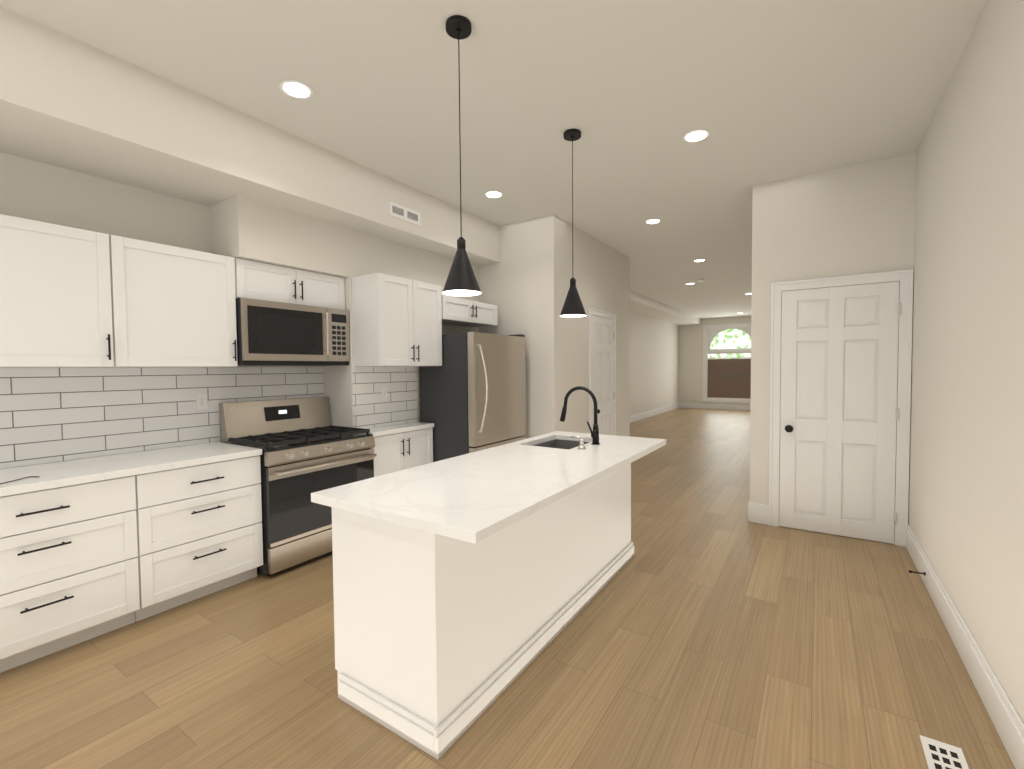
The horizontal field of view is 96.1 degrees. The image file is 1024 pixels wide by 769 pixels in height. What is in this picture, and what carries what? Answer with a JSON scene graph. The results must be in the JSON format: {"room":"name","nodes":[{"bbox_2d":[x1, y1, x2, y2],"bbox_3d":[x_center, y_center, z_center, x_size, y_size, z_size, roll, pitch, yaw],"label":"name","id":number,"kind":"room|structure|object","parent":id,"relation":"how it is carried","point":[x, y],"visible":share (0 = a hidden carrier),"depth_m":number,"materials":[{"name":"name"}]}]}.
{"room":"kitchen","nodes":[
{"label":"kitchen","id":0,"kind":"room"},
{"bbox_2d":[0,0,986,318],"bbox_3d":[2.816,-2.018,7.354,5.230,0.150,19.000,1,2,33],"label":"ceiling","id":1,"kind":"structure","parent":0,"point":[760,90],"depth_m":2.75,"materials":[{"name":"white paint"}]},
{"bbox_2d":[279,79,313,98],"bbox_3d":[-1.272,-1.741,2.716,0.184,0.008,0.184,1,2,33],"label":"recessed light","id":2,"kind":"object","parent":1,"relation":"in","point":[297,89],"visible":1,"depth_m":2.71,"materials":[{"name":"white plastic"}]},
{"bbox_2d":[442,15,480,295],"bbox_3d":[-0.252,-1.092,2.241,0.192,1.287,0.192,1,2,33],"label":"pendant light","id":3,"kind":"object","parent":1,"relation":"hanging from","point":[461,280],"visible":1,"depth_m":2.22,"materials":[{"name":"black metal"}]},
{"bbox_2d":[484,190,502,197],"bbox_3d":[-0.173,-1.808,4.374,0.184,0.008,0.184,1,2,33],"label":"recessed light","id":4,"kind":"object","parent":1,"relation":"in","point":[493,194],"visible":1,"depth_m":4.36,"materials":[{"name":"white plastic"}]},
{"bbox_2d":[560,129,586,316],"bbox_3d":[0.432,-1.134,3.274,0.192,1.287,0.192,1,2,33],"label":"pendant light","id":5,"kind":"object","parent":1,"relation":"hanging from","point":[573,306],"visible":1,"depth_m":3.25,"materials":[{"name":"black metal"}]},
{"bbox_2d":[645,218,660,223],"bbox_3d":[1.602,-1.853,5.225,0.184,0.008,0.184,1,2,33],"label":"recessed light","id":6,"kind":"object","parent":1,"relation":"in","point":[653,221],"visible":0.98,"depth_m":5.21,"materials":[{"name":"white plastic"}]},
{"bbox_2d":[683,129,709,142],"bbox_3d":[1.322,-1.784,3.300,0.184,0.008,0.184,1,2,33],"label":"recessed light","id":7,"kind":"object","parent":1,"relation":"in","point":[696,135],"visible":1,"depth_m":3.29,"materials":[{"name":"white plastic"}]},
{"bbox_2d":[693,259,705,261],"bbox_3d":[2.924,-1.933,7.166,0.184,0.008,0.184,1,2,33],"label":"recessed light","id":8,"kind":"object","parent":1,"relation":"in","point":[698,260],"visible":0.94,"depth_m":7.15,"materials":[{"name":"white plastic"}]},
{"bbox_2d":[0,408,1014,768],"bbox_3d":[2.844,1.235,7.468,5.230,0.120,19.000,1,2,33],"label":"floor","id":9,"kind":"structure","parent":0,"point":[708,626],"depth_m":2.20,"materials":[{"name":"brown wood"}]},
{"bbox_2d":[0,474,143,672],"bbox_3d":[-2.594,0.958,2.470,0.627,0.880,0.764,1,2,33],"label":"base cabinet","id":10,"kind":"object","parent":9,"relation":"on","point":[80,563],"depth_m":2.37,"materials":[{"name":"white wood"}]},
{"bbox_2d":[0,422,433,496],"bbox_3d":[-2.132,0.470,3.133,0.653,0.040,3.935,1,2,33],"label":"countertop","id":11,"kind":"structure","parent":10,"relation":"on","point":[72,472],"depth_m":2.71,"materials":[{"name":"stone"}]},
{"bbox_2d":[0,476,39,483],"bbox_3d":[-2.508,0.479,2.220,0.076,0.012,0.330,0,2,22],"label":"cord","id":12,"kind":"object","parent":11,"relation":"on","point":[19,479],"visible":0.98,"depth_m":2.33,"materials":[{"name":"black plastic"}]},
{"bbox_2d":[140,455,262,618],"bbox_3d":[-2.190,0.933,3.080,0.627,0.880,0.700,1,2,33],"label":"base cabinet","id":13,"kind":"object","parent":9,"relation":"on","point":[203,536],"depth_m":2.88,"materials":[{"name":"white wood"}]},
{"bbox_2d":[219,397,376,575],"bbox_3d":[-1.678,0.738,3.710,0.744,1.214,0.908,1,2,33],"label":"gas range","id":14,"kind":"object","parent":9,"relation":"on","point":[306,446],"visible":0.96,"depth_m":3.49,"materials":[{"name":"silver metal"}]},
{"bbox_2d":[374,428,432,476],"bbox_3d":[-1.096,0.879,4.356,0.222,0.880,0.779,1,2,33],"label":"base cabinet","id":15,"kind":"object","parent":9,"relation":"on","point":[395,452],"depth_m":4.27,"materials":[{"name":"white wood"}]},
{"bbox_2d":[419,332,525,461],"bbox_3d":[-0.360,0.377,4.892,0.789,1.829,0.926,1,2,33],"label":"refrigerator","id":16,"kind":"object","parent":9,"relation":"on","point":[473,393],"visible":0.52,"depth_m":4.54,"materials":[{"name":"grey metal"}]},
{"bbox_2d":[329,462,633,759],"bbox_3d":[0.039,0.922,2.820,0.706,0.879,2.220,1,2,33],"label":"kitchen island","id":17,"kind":"object","parent":9,"relation":"on","point":[468,588],"depth_m":1.97,"materials":[{"name":"white wood"}]},
{"bbox_2d":[311,431,665,545],"bbox_3d":[0.134,0.464,2.732,0.920,0.040,2.310,1,2,33],"label":"island countertop","id":18,"kind":"structure","parent":17,"relation":"on","point":[474,497],"depth_m":2.14,"materials":[{"name":"white stone"}]},
{"bbox_2d":[569,435,585,449],"bbox_3d":[0.441,0.385,3.084,0.112,0.087,0.052,1,2,33],"label":"soap dispenser","id":19,"kind":"object","parent":18,"relation":"on","point":[581,447],"depth_m":3.06,"materials":[{"name":"silver metal"}]},
{"bbox_2d":[560,386,600,444],"bbox_3d":[0.476,0.217,3.295,0.311,0.408,0.100,1,2,33],"label":"faucet","id":20,"kind":"object","parent":18,"relation":"on","point":[595,433],"depth_m":3.24,"materials":[{"name":"black metal"}]},
{"bbox_2d":[919,735,968,768],"bbox_3d":[1.569,1.386,1.649,0.120,0.006,0.305,1,2,33],"label":"floor vent","id":21,"kind":"object","parent":9,"relation":"in","point":[940,755],"visible":1,"depth_m":1.71,"materials":[{"name":"white plastic"}]},
{"bbox_2d":[0,0,1023,722],"bbox_3d":[2.830,-0.384,7.411,5.230,3.120,19.000,1,2,33],"label":"wall","id":22,"kind":"structure","parent":0,"point":[96,140],"depth_m":3.05,"materials":[{"name":"white paint"}]},
{"bbox_2d":[0,214,131,367],"bbox_3d":[-2.719,-0.485,2.499,0.352,0.782,0.887,1,2,33],"label":"upper cabinet","id":23,"kind":"object","parent":22,"relation":"attached to","point":[72,297],"depth_m":2.54,"materials":[{"name":"white wood"}]},
{"bbox_2d":[128,238,239,366],"bbox_3d":[-2.334,-0.508,3.081,0.352,0.782,0.760,1,2,33],"label":"upper cabinet","id":24,"kind":"object","parent":22,"relation":"attached to","point":[182,301],"depth_m":3.02,"materials":[{"name":"white wood"}]},
{"bbox_2d":[0,367,416,468],"bbox_3d":[-2.233,0.274,3.192,0.418,0.788,3.935,1,2,33],"label":"tile backsplash","id":25,"kind":"structure","parent":22,"relation":"attached to","point":[48,415],"depth_m":3.13,"materials":[{"name":"white tile"}]},
{"bbox_2d":[196,394,207,409],"bbox_3d":[-2.311,0.131,3.426,0.008,0.116,0.072,1,2,33],"label":"electrical outlet","id":26,"kind":"object","parent":25,"relation":"attached to","point":[201,401],"visible":1,"depth_m":3.42,"materials":[{"name":"white plastic"}]},
{"bbox_2d":[381,387,387,399],"bbox_3d":[-1.208,0.084,4.350,0.008,0.116,0.072,1,2,33],"label":"electrical outlet","id":27,"kind":"object","parent":25,"relation":"attached to","point":[383,393],"visible":1,"depth_m":4.34,"materials":[{"name":"white plastic"}]},
{"bbox_2d":[240,259,344,309],"bbox_3d":[-1.871,-0.784,3.774,0.352,0.287,0.914,1,2,33],"label":"upper cabinet","id":28,"kind":"object","parent":22,"relation":"attached to","point":[258,280],"depth_m":3.63,"materials":[{"name":"white wood"}]},
{"bbox_2d":[236,298,349,365],"bbox_3d":[-1.825,-0.397,3.761,0.451,0.482,0.900,1,2,33],"label":"microwave","id":29,"kind":"object","parent":28,"relation":"attached to","point":[271,333],"visible":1,"depth_m":3.58,"materials":[{"name":"grey metal"}]},
{"bbox_2d":[352,273,443,365],"bbox_3d":[-1.046,-0.561,4.274,0.362,0.782,0.765,1,2,33],"label":"upper cabinet","id":30,"kind":"object","parent":22,"relation":"attached to","point":[397,321],"depth_m":4.03,"materials":[{"name":"white wood"}]},
{"bbox_2d":[389,201,420,225],"bbox_3d":[-0.956,-1.532,4.129,0.010,0.120,0.370,1,2,33],"label":"air vent","id":31,"kind":"object","parent":22,"relation":"in","point":[404,213],"visible":1,"depth_m":4.11,"materials":[{"name":"white plastic"}]},
{"bbox_2d":[444,296,475,325],"bbox_3d":[-0.684,-0.770,4.816,0.362,0.235,0.524,1,2,33],"label":"upper cabinet","id":32,"kind":"object","parent":22,"relation":"attached to","point":[457,311],"depth_m":4.75,"materials":[{"name":"white wood"}]},
{"bbox_2d":[464,302,497,327],"bbox_3d":[-0.460,-0.784,5.154,0.362,0.235,0.525,1,2,33],"label":"upper cabinet","id":33,"kind":"object","parent":22,"relation":"attached to","point":[486,314],"depth_m":5.11,"materials":[{"name":"white wood"}]},
{"bbox_2d":[589,308,615,434],"bbox_3d":[1.248,0.130,6.140,0.084,2.210,0.880,1,2,33],"label":"closet door","id":34,"kind":"structure","parent":22,"relation":"in","point":[602,356],"depth_m":6.14,"materials":[{"name":"white wood"}]},
{"bbox_2d":[702,323,750,404],"bbox_3d":[7.394,-0.689,15.507,1.820,2.695,0.150,1,2,33],"label":"window","id":35,"kind":"structure","parent":22,"relation":"in","point":[726,363],"depth_m":15.58,"materials":[{"name":"white"}]},
{"bbox_2d":[630,403,1023,768],"bbox_3d":[2.842,1.083,7.463,4.730,0.185,18.500,1,2,33],"label":"baseboard","id":36,"kind":"structure","parent":22,"relation":"attached to","point":[1007,722],"depth_m":2.24,"materials":[{"name":"white wood"}]},
{"bbox_2d":[769,269,913,546],"bbox_3d":[2.743,0.195,3.899,0.975,2.210,0.084,1,2,33],"label":"pantry door","id":37,"kind":"structure","parent":22,"relation":"in","point":[839,445],"depth_m":3.90,"materials":[{"name":"white wood"}]},
{"bbox_2d":[909,570,925,575],"bbox_3d":[2.686,1.246,3.049,0.084,0.022,0.022,1,2,33],"label":"door stop","id":38,"kind":"object","parent":22,"relation":"attached to","point":[911,571],"visible":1,"depth_m":3.04,"materials":[{"name":"black"}]}
]}

